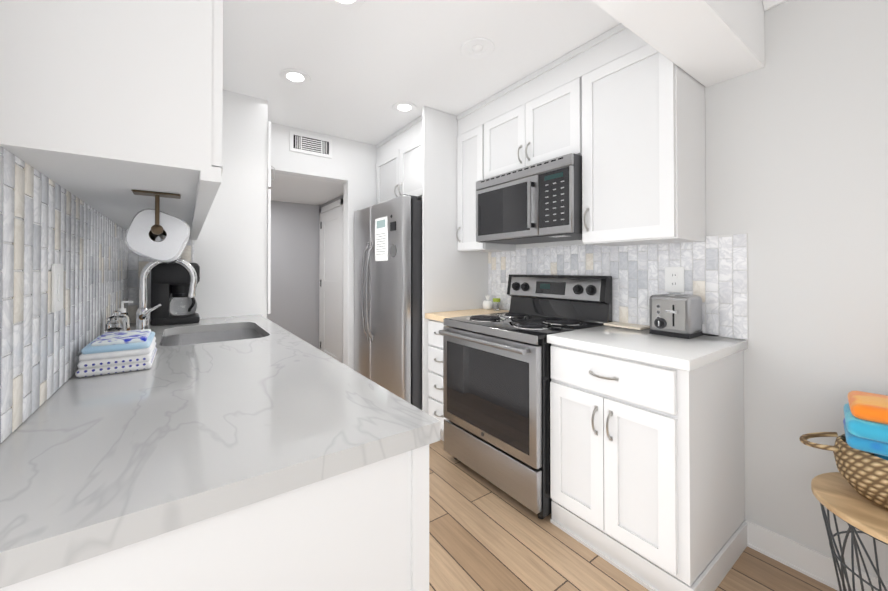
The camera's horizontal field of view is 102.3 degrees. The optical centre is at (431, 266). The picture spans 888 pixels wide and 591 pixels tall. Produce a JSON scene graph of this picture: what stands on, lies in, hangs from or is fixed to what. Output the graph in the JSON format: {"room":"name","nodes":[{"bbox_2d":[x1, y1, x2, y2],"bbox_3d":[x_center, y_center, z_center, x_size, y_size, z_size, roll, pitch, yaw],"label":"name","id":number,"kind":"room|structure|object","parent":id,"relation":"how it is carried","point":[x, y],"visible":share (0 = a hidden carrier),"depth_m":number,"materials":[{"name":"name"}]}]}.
{"room":"kitchen","nodes":[
{"label":"kitchen","id":0,"kind":"room"},
{"bbox_2d":[194,90,267,318],"bbox_3d":[-1.675,0.035,2.491,0.880,2.430,0.516,0,-1,-35],"label":"wall","id":1,"kind":"structure","parent":0,"point":[230,251],"depth_m":2.43,"materials":[{"name":"white paint"}]},
{"bbox_2d":[267,121,274,313],"bbox_3d":[-1.142,-0.348,2.541,0.046,1.362,0.018,0,-1,-35],"label":"trim","id":2,"kind":"structure","parent":1,"relation":"attached to","point":[269,231],"depth_m":2.53,"materials":[{"name":"white"}]},
{"bbox_2d":[267,200,318,348],"bbox_3d":[-4.087,0.040,2.978,6.510,2.430,0.120,0,-1,-35],"label":"wall","id":3,"kind":"structure","parent":0,"point":[294,268],"depth_m":4.54,"materials":[{"name":"grey paint"}]},
{"bbox_2d":[267,173,342,204],"bbox_3d":[-3.688,-1.003,2.304,6.388,0.353,1.451,0,-1,-35],"label":"ceiling","id":4,"kind":"structure","parent":0,"point":[293,189],"depth_m":3.82,"materials":[{"name":"white paint"}]},
{"bbox_2d":[271,123,375,369],"bbox_3d":[-0.769,0.043,3.360,1.600,2.430,0.120,0,-1,-35],"label":"wall","id":5,"kind":"structure","parent":0,"point":[350,165],"depth_m":3.29,"materials":[{"name":"white paint"}]},
{"bbox_2d":[290,130,331,157],"bbox_3d":[-1.043,-1.054,3.099,0.360,0.170,0.010,0,-1,-35],"label":"air vent","id":6,"kind":"object","parent":5,"relation":"in","point":[304,143],"visible":1,"depth_m":3.09,"materials":[{"name":"white metal"}]},
{"bbox_2d":[319,195,342,207],"bbox_3d":[-1.008,0.049,4.144,0.120,2.430,1.440,0,-1,-35],"label":"wall","id":7,"kind":"structure","parent":0,"point":[340,197],"depth_m":4.36,"materials":[{"name":"grey paint"}]},
{"bbox_2d":[319,198,342,362],"bbox_3d":[-1.228,0.251,4.336,0.018,2.030,0.840,0,-1,-35],"label":"door","id":8,"kind":"structure","parent":7,"relation":"attached to","point":[331,279],"depth_m":4.32,"materials":[{"name":"white wood"}]},
{"bbox_2d":[223,0,620,144],"bbox_3d":[-0.817,-1.251,-1.195,7.120,0.080,10.720,0,-1,-35],"label":"ceiling","id":9,"kind":"structure","parent":0,"point":[366,65],"depth_m":1.98,"materials":[{"name":"white paint"}]},
{"bbox_2d":[279,69,310,84],"bbox_3d":[-0.851,-1.178,2.224,0.184,0.006,0.184,0,-1,-35],"label":"recessed light","id":10,"kind":"object","parent":9,"relation":"in","point":[292,77],"visible":1,"depth_m":2.21,"materials":[{"name":"white plastic"}]},
{"bbox_2d":[327,0,364,9],"bbox_3d":[-0.383,-1.183,1.558,0.184,0.006,0.184,0,-1,-35],"label":"recessed light","id":11,"kind":"object","parent":9,"relation":"in","point":[348,4],"visible":1,"depth_m":1.61,"materials":[{"name":"white plastic"}]},
{"bbox_2d":[392,101,416,112],"bbox_3d":[-0.204,-1.174,2.643,0.184,0.006,0.184,0,-1,-35],"label":"recessed light","id":12,"kind":"object","parent":9,"relation":"in","point":[403,107],"visible":1,"depth_m":2.64,"materials":[{"name":"white plastic"}]},
{"bbox_2d":[461,37,494,58],"bbox_3d":[0.247,-1.181,1.939,0.184,0.030,0.184,0,-1,-35],"label":"smoke detector","id":13,"kind":"object","parent":9,"relation":"in","point":[477,48],"visible":1,"depth_m":1.93,"materials":[{"name":"white plastic"}]},
{"bbox_2d":[429,439,836,590],"bbox_3d":[-0.568,1.267,0.952,10.000,0.060,14.000,0,-1,-35],"label":"floor","id":14,"kind":"structure","parent":0,"point":[485,534],"depth_m":1.54,"materials":[{"name":"brown wood"}]},
{"bbox_2d":[0,444,428,590],"bbox_3d":[-0.896,0.806,1.416,0.696,0.871,2.121,0,-1,-35],"label":"base cabinet","id":15,"kind":"object","parent":14,"relation":"on","point":[365,528],"visible":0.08,"depth_m":0.60,"materials":[{"name":"white wood"}]},
{"bbox_2d":[0,315,439,587],"bbox_3d":[-0.885,0.433,1.417,0.715,0.212,2.137,0,-1,-35],"label":"countertop","id":16,"kind":"structure","parent":15,"relation":"on","point":[203,419],"depth_m":0.67,"materials":[{"name":"stone"}]},
{"bbox_2d":[105,323,122,331],"bbox_3d":[-1.207,0.269,1.357,0.060,0.113,0.060,0,-1,-35],"label":"spice jar","id":17,"kind":"object","parent":16,"relation":"on","point":[114,327],"visible":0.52,"depth_m":1.35,"materials":[{"name":"clear glass"}]},
{"bbox_2d":[105,311,126,330],"bbox_3d":[-1.268,0.253,1.437,0.066,0.148,0.066,0,-1,-35],"label":"spice jar","id":18,"kind":"object","parent":16,"relation":"on","point":[117,317],"visible":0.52,"depth_m":1.42,"materials":[{"name":"clear glass"}]},
{"bbox_2d":[75,329,156,377],"bbox_3d":[-1.036,0.275,1.193,0.175,0.098,0.285,0,-1,-35],"label":"towels","id":19,"kind":"object","parent":16,"relation":"on","point":[117,352],"visible":1,"depth_m":1.09,"materials":[{"name":"white fabric"}]},
{"bbox_2d":[118,301,132,330],"bbox_3d":[-1.326,0.237,1.536,0.062,0.180,0.054,0,-1,-35],"label":"soap dispenser","id":20,"kind":"object","parent":16,"relation":"on","point":[122,309],"visible":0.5,"depth_m":1.53,"materials":[{"name":"silver metal"}]},
{"bbox_2d":[136,258,196,329],"bbox_3d":[-1.397,0.137,1.886,0.265,0.386,0.091,0,-1,-35],"label":"faucet","id":21,"kind":"object","parent":16,"relation":"on","point":[143,311],"visible":0.79,"depth_m":1.83,"materials":[{"name":"silver metal"}]},
{"bbox_2d":[150,263,199,325],"bbox_3d":[-1.519,0.155,2.124,0.230,0.355,0.205,0,-1,-35],"label":"coffee maker","id":22,"kind":"object","parent":16,"relation":"on","point":[180,305],"visible":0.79,"depth_m":2.04,"materials":[{"name":"black plastic"}]},
{"bbox_2d":[354,194,421,409],"bbox_3d":[-0.179,0.368,3.122,0.837,1.775,0.906,0,-1,-35],"label":"fridge","id":23,"kind":"object","parent":14,"relation":"on","point":[388,295],"visible":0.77,"depth_m":2.70,"materials":[{"name":"grey metal"}]},
{"bbox_2d":[428,319,445,440],"bbox_3d":[0.289,0.816,2.656,0.650,0.871,0.295,0,-1,-35],"label":"base cabinet","id":24,"kind":"object","parent":14,"relation":"on","point":[435,374],"visible":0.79,"depth_m":2.52,"materials":[{"name":"white wood"}]},
{"bbox_2d":[425,308,508,321],"bbox_3d":[0.294,0.359,2.664,0.637,0.038,0.295,0,-1,-35],"label":"countertop","id":25,"kind":"structure","parent":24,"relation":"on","point":[438,316],"depth_m":2.58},
{"bbox_2d":[482,295,492,309],"bbox_3d":[0.446,0.284,2.861,0.086,0.112,0.086,0,-1,-35],"label":"jar","id":26,"kind":"object","parent":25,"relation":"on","point":[487,304],"visible":1,"depth_m":2.83,"materials":[{"name":"white ceramic"}]},
{"bbox_2d":[493,298,499,310],"bbox_3d":[0.505,0.293,2.793,0.059,0.093,0.059,0,-1,-35],"label":"jar","id":27,"kind":"object","parent":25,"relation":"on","point":[496,303],"visible":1,"depth_m":2.77,"materials":[{"name":"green glass"}]},
{"bbox_2d":[422,106,487,413],"bbox_3d":[0.199,0.040,2.799,0.642,2.427,0.024,0,-1,-35],"label":"panel","id":28,"kind":"object","parent":14,"relation":"on","point":[454,278],"visible":0.43,"depth_m":2.70,"materials":[{"name":"white wood"}]},
{"bbox_2d":[439,274,611,518],"bbox_3d":[0.537,0.651,2.186,0.736,1.193,0.753,0,-1,-35],"label":"stove","id":29,"kind":"object","parent":14,"relation":"on","point":[496,386],"visible":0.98,"depth_m":1.99,"materials":[{"name":"silver metal"}]},
{"bbox_2d":[550,344,746,590],"bbox_3d":[0.978,0.808,1.661,0.650,0.871,0.594,0,-1,-35],"label":"base cabinet","id":30,"kind":"object","parent":14,"relation":"on","point":[646,475],"visible":1,"depth_m":1.44,"materials":[{"name":"white wood"}]},
{"bbox_2d":[547,325,747,370],"bbox_3d":[0.986,0.349,1.668,0.634,0.040,0.598,0,-1,-35],"label":"countertop","id":31,"kind":"structure","parent":30,"relation":"on","point":[684,354],"depth_m":1.51,"materials":[{"name":"white stone"}]},
{"bbox_2d":[604,322,649,329],"bbox_3d":[1.073,0.325,1.970,0.117,0.012,0.200,0,-1,-35],"label":"marble board","id":32,"kind":"object","parent":31,"relation":"on","point":[628,325],"visible":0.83,"depth_m":1.93,"materials":[{"name":"beige stone"}]},
{"bbox_2d":[649,294,718,338],"bbox_3d":[1.196,0.233,1.712,0.224,0.192,0.231,0,-1,-35],"label":"toaster","id":33,"kind":"object","parent":31,"relation":"on","point":[676,315],"visible":0.98,"depth_m":1.67,"materials":[{"name":"silver metal"}]},
{"bbox_2d":[811,472,887,590],"bbox_3d":[1.487,0.993,1.071,0.480,0.486,0.480,0,-1,-35],"label":"side table","id":34,"kind":"object","parent":14,"relation":"on","point":[836,494],"visible":0.92,"depth_m":1.14,"materials":[{"name":"brown wood"}]},
{"bbox_2d":[799,432,887,508],"bbox_3d":[1.532,0.664,1.062,0.322,0.170,0.609,0,-1,-35],"label":"wicker basket","id":35,"kind":"object","parent":34,"relation":"on","point":[864,474],"visible":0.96,"depth_m":1.13,"materials":[{"name":"beige wicker"}]},
{"bbox_2d":[843,391,887,459],"bbox_3d":[1.532,0.579,1.062,0.250,0.296,0.400,0,-1,-43],"label":"towels","id":36,"kind":"object","parent":35,"relation":"in","point":[865,421],"visible":0.85,"depth_m":1.11,"materials":[{"name":"blue fabric"}]},
{"bbox_2d":[591,0,764,86],"bbox_3d":[-1.483,-1.046,-0.342,6.999,0.314,0.213,0,-1,-35],"label":"header beam","id":37,"kind":"structure","parent":0,"point":[706,43],"depth_m":1.37,"materials":[{"name":"white paint"}]},
{"bbox_2d":[502,0,887,582],"bbox_3d":[2.508,0.015,0.141,0.120,2.430,9.145,0,-1,-35],"label":"wall","id":38,"kind":"structure","parent":0,"point":[796,158],"depth_m":1.46,"materials":[{"name":"white paint"}]},
{"bbox_2d":[376,116,421,203],"bbox_3d":[-0.044,-0.856,3.223,0.567,0.627,0.934,0,-1,-35],"label":"upper cabinet","id":39,"kind":"object","parent":38,"relation":"attached to","point":[399,156],"depth_m":3.05,"materials":[{"name":"white wood"}]},
{"bbox_2d":[456,105,475,251],"bbox_3d":[0.417,-0.644,2.757,0.337,1.060,0.298,0,-1,-35],"label":"upper cabinet","id":40,"kind":"object","parent":38,"relation":"attached to","point":[466,139],"depth_m":2.70,"materials":[{"name":"white wood"}]},
{"bbox_2d":[476,49,575,251],"bbox_3d":[0.719,-0.648,2.323,0.337,1.060,0.888,0,-1,-35],"label":"upper cabinet","id":41,"kind":"object","parent":38,"relation":"attached to","point":[531,121],"depth_m":2.21,"materials":[{"name":"white wood"}]},
{"bbox_2d":[476,153,581,244],"bbox_3d":[0.668,-0.382,2.285,0.461,0.423,0.752,0,-1,-35],"label":"over-the-range microwave","id":42,"kind":"object","parent":41,"relation":"attached to","point":[540,202],"visible":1,"depth_m":2.08,"materials":[{"name":"grey metal"}]},
{"bbox_2d":[488,233,747,339],"bbox_3d":[0.942,0.095,2.286,0.008,0.478,1.663,0,-1,-35],"label":"backsplash","id":43,"kind":"structure","parent":38,"relation":"attached to","point":[715,273],"depth_m":1.94,"materials":[{"name":"white tile"}]},
{"bbox_2d":[576,24,705,245],"bbox_3d":[1.063,-0.652,1.826,0.337,1.060,0.448,0,-1,-35],"label":"upper cabinet","id":44,"kind":"object","parent":38,"relation":"attached to","point":[620,109],"depth_m":1.70,"materials":[{"name":"white wood"}]},
{"bbox_2d":[665,267,684,292],"bbox_3d":[1.244,0.067,1.835,0.009,0.132,0.088,0,-1,-35],"label":"electrical outlet","id":45,"kind":"object","parent":38,"relation":"attached to","point":[674,279],"visible":1,"depth_m":1.83,"materials":[{"name":"white plastic"}]},
{"bbox_2d":[762,0,787,10],"bbox_3d":[3.173,-1.174,-0.977,0.070,0.070,6.133,0,-1,-35],"label":"crown molding","id":46,"kind":"structure","parent":38,"relation":"attached to","point":[768,4],"depth_m":1.53,"materials":[{"name":"white paint"}]},
{"bbox_2d":[746,520,887,590],"bbox_3d":[3.173,1.169,-0.952,0.019,0.105,6.208,0,-1,-35],"label":"baseboard","id":47,"kind":"structure","parent":38,"relation":"attached to","point":[811,563],"depth_m":1.45,"materials":[{"name":"white wood"}]},
{"bbox_3d":[-1.217,0.024,1.163,0.120,2.430,2.189,0,-1,-35],"label":"wall","id":48,"kind":"structure","parent":0,"visible":0},
{"bbox_2d":[51,264,63,311],"bbox_3d":[-0.950,0.053,0.909,0.010,0.120,0.074,0,-1,-35],"label":"switch plate","id":49,"kind":"object","parent":48,"relation":"attached to","point":[56,287],"visible":1,"depth_m":0.89,"materials":[{"name":"white plastic"}]},
{"bbox_2d":[0,146,193,442],"bbox_3d":[-1.106,0.058,1.397,0.330,0.538,1.928,0,-1,-35],"label":"backsplash","id":50,"kind":"structure","parent":48,"relation":"attached to","point":[46,222],"depth_m":0.86,"materials":[{"name":"white tile"}]},
{"bbox_2d":[0,0,222,223],"bbox_3d":[-0.875,-0.700,1.085,0.343,0.977,0.981,0,-1,-35],"label":"upper cabinet","id":51,"kind":"object","parent":48,"relation":"attached to","point":[107,107],"depth_m":0.70,"materials":[{"name":"white wood"}]},
{"bbox_2d":[125,190,189,262],"bbox_3d":[-0.877,-0.111,1.152,0.159,0.197,0.348,0,-1,-35],"label":"paper towel holder","id":52,"kind":"object","parent":51,"relation":"attached to","point":[147,227],"visible":1,"depth_m":1.05,"materials":[{"name":"paper"},{"name":"cardboard"},{"name":"bronze"}]},
{"bbox_2d":[106,216,202,235],"bbox_3d":[-1.367,-0.694,1.795,0.343,0.977,0.981,0,-1,-35],"label":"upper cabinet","id":53,"kind":"object","parent":48,"relation":"attached to","point":[195,229],"depth_m":1.68,"materials":[{"name":"white wood"}]}
]}

